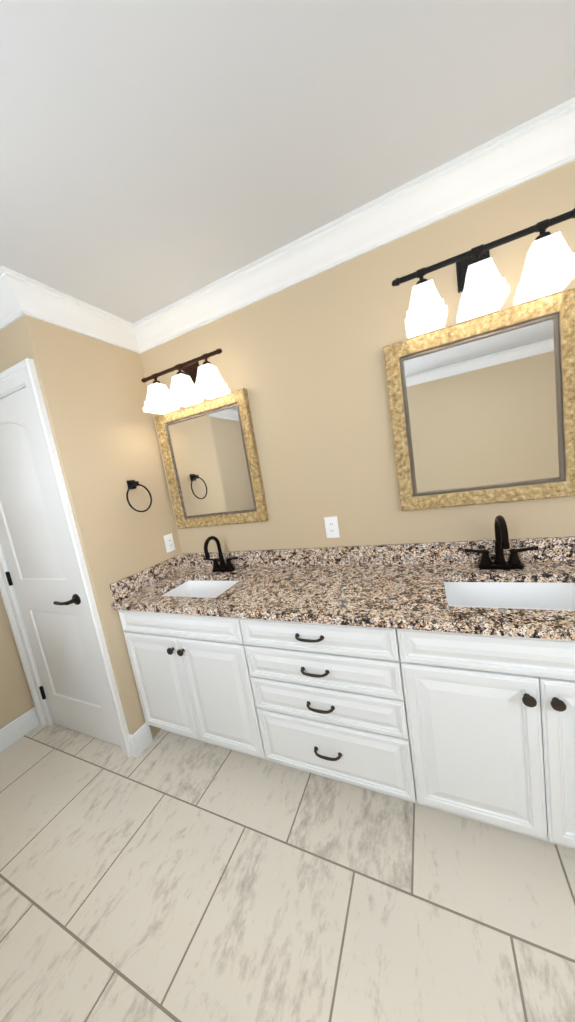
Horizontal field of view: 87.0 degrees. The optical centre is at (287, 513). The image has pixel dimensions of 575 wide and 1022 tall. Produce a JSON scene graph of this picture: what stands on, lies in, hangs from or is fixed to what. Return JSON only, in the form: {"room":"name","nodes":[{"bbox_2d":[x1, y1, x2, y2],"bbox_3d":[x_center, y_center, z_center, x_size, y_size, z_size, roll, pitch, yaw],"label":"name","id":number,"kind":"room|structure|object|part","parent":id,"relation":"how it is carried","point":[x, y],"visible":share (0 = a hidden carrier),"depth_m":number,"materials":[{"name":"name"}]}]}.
{"room":"bathroom","nodes":[
{"label":"bathroom","id":0,"kind":"room"},
{"bbox_2d":[0,592,34,728],"bbox_3d":[-2.355,0.436,1.091,0.150,2.440,3.530,-6,8,25],"label":"wall","id":1,"kind":"structure","parent":0,"point":[16,700],"depth_m":1.97,"materials":[{"name":"beige paint"}]},
{"bbox_2d":[0,707,39,751],"bbox_3d":[-2.221,1.619,0.925,0.022,0.125,2.600,-6,8,25],"label":"baseboard","id":2,"kind":"structure","parent":1,"relation":"attached to","point":[29,720],"depth_m":1.97,"materials":[{"name":"white wood"}]},
{"bbox_2d":[0,315,181,738],"bbox_3d":[-1.339,0.146,2.026,0.950,2.440,0.630,-6,8,25],"label":"wall","id":3,"kind":"structure","parent":0,"point":[101,422],"depth_m":1.67,"materials":[{"name":"beige paint"}]},
{"bbox_2d":[0,266,43,330],"bbox_3d":[-1.568,-0.932,1.499,0.930,0.118,0.100,-6,8,25],"label":"crown molding","id":4,"kind":"structure","parent":3,"relation":"attached to","point":[19,293],"depth_m":1.37,"materials":[{"name":"white wood"}]},
{"bbox_2d":[0,387,119,745],"bbox_3d":[-1.444,0.400,1.765,0.719,2.029,0.096,-6,8,25],"label":"closet door","id":5,"kind":"structure","parent":3,"relation":"in","point":[41,577],"depth_m":1.76,"materials":[{"name":"white wood"}]},
{"bbox_2d":[0,358,131,757],"bbox_3d":[-1.412,0.380,1.820,0.750,2.060,0.115,-6,8,25],"label":"door frame","id":6,"kind":"structure","parent":3,"relation":"attached to","point":[14,391],"depth_m":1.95,"materials":[{"name":"white wood"}]},
{"bbox_2d":[36,283,139,350],"bbox_3d":[-1.068,-1.027,1.607,0.100,0.118,0.510,-6,8,25],"label":"crown molding","id":7,"kind":"structure","parent":3,"relation":"attached to","point":[61,309],"depth_m":1.60,"materials":[{"name":"white wood"}]},
{"bbox_2d":[126,480,151,511],"bbox_3d":[-0.902,-0.102,1.819,0.056,0.199,0.174,-6,8,25],"label":"towel ring","id":8,"kind":"object","parent":3,"relation":"attached to","point":[132,484],"visible":1,"depth_m":1.80,"materials":[{"name":"black metal"}]},
{"bbox_2d":[163,533,174,552],"bbox_3d":[-0.794,0.199,2.043,0.009,0.116,0.072,-6,8,25],"label":"electrical outlet","id":9,"kind":"object","parent":3,"relation":"attached to","point":[169,542],"visible":1,"depth_m":2.04,"materials":[{"name":"white plastic"}]},
{"bbox_2d":[0,723,574,1021],"bbox_3d":[0.197,1.433,0.118,5.400,0.060,3.455,-6,8,25],"label":"floor","id":10,"kind":"structure","parent":0,"point":[165,876],"depth_m":1.03,"materials":[{"name":"white tile"}]},
{"bbox_2d":[118,610,574,849],"bbox_3d":[0.241,0.782,1.477,2.248,0.842,0.585,-6,8,25],"label":"bathroom vanity","id":11,"kind":"object","parent":10,"relation":"on","point":[450,722],"depth_m":1.13,"materials":[{"name":"white wood"}]},
{"bbox_2d":[109,536,574,640],"bbox_3d":[0.187,0.372,1.423,2.268,0.280,0.574,-6,8,25],"label":"countertop","id":12,"kind":"structure","parent":11,"relation":"on","point":[452,587],"depth_m":1.31,"materials":[{"name":"stone"}]},
{"bbox_2d":[203,536,237,571],"bbox_3d":[-0.442,0.253,1.845,0.260,0.238,0.164,-6,8,25],"label":"faucet","id":13,"kind":"object","parent":12,"relation":"on","point":[228,566],"visible":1,"depth_m":1.88,"materials":[{"name":"black metal"}]},
{"bbox_2d":[464,515,538,569],"bbox_3d":[0.871,0.124,1.233,0.260,0.238,0.164,-6,8,25],"label":"faucet","id":14,"kind":"object","parent":12,"relation":"on","point":[501,544],"visible":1,"depth_m":1.27,"materials":[{"name":"black metal"}]},
{"bbox_3d":[0.119,0.745,1.218,1.557,0.538,0.038,-6,8,25],"label":"bathroom vanity handle","id":15,"kind":"part","parent":11,"relation":"part of","materials":[{"name":"black metal"}]},
{"bbox_2d":[0,0,574,322],"bbox_3d":[-0.151,-1.246,1.304,6.550,0.100,6.300,-6,8,25],"label":"ceiling","id":16,"kind":"structure","parent":0,"point":[156,155],"depth_m":0.88,"materials":[{"name":"grey paint"}]},
{"bbox_2d":[132,97,574,353],"bbox_3d":[0.886,-1.265,1.038,4.150,0.118,0.100,-6,8,25],"label":"crown molding","id":17,"kind":"structure","parent":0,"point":[539,145],"depth_m":1.25,"materials":[{"name":"white wood"}]},
{"bbox_2d":[140,161,574,552],"bbox_3d":[0.691,-0.110,1.503,5.100,2.440,0.150,-6,8,25],"label":"wall","id":18,"kind":"structure","parent":0,"point":[303,363],"depth_m":1.51,"materials":[{"name":"beige paint"}]},
{"bbox_2d":[141,348,230,414],"bbox_3d":[-0.597,-0.759,1.753,0.600,0.241,0.189,-6,8,25],"label":"sconce","id":19,"kind":"object","parent":18,"relation":"attached to","point":[194,383],"visible":1,"depth_m":1.71,"materials":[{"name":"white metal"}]},
{"bbox_2d":[154,388,268,528],"bbox_3d":[-0.489,-0.296,1.886,0.690,0.755,0.035,-6,8,25],"label":"mirror","id":20,"kind":"object","parent":18,"relation":"attached to","point":[210,459],"visible":0.96,"depth_m":1.88,"materials":[{"name":"gold metal"}]},
{"bbox_2d":[324,516,339,537],"bbox_3d":[0.242,0.077,1.653,0.072,0.116,0.009,-6,8,25],"label":"outlet","id":21,"kind":"object","parent":18,"relation":"attached to","point":[331,527],"visible":1,"depth_m":1.65,"materials":[{"name":"white plastic"}]},
{"bbox_2d":[383,288,574,510],"bbox_3d":[0.805,-0.413,1.284,0.685,0.755,0.035,-6,8,25],"label":"mirror","id":22,"kind":"object","parent":18,"relation":"attached to","point":[482,409],"visible":1,"depth_m":1.27,"materials":[{"name":"gold metal"}]},
{"bbox_2d":[392,208,574,338],"bbox_3d":[0.717,-0.888,1.141,0.600,0.241,0.189,-6,8,25],"label":"sconce","id":23,"kind":"object","parent":18,"relation":"attached to","point":[548,269],"visible":1,"depth_m":1.10,"materials":[{"name":"black"}]}
]}

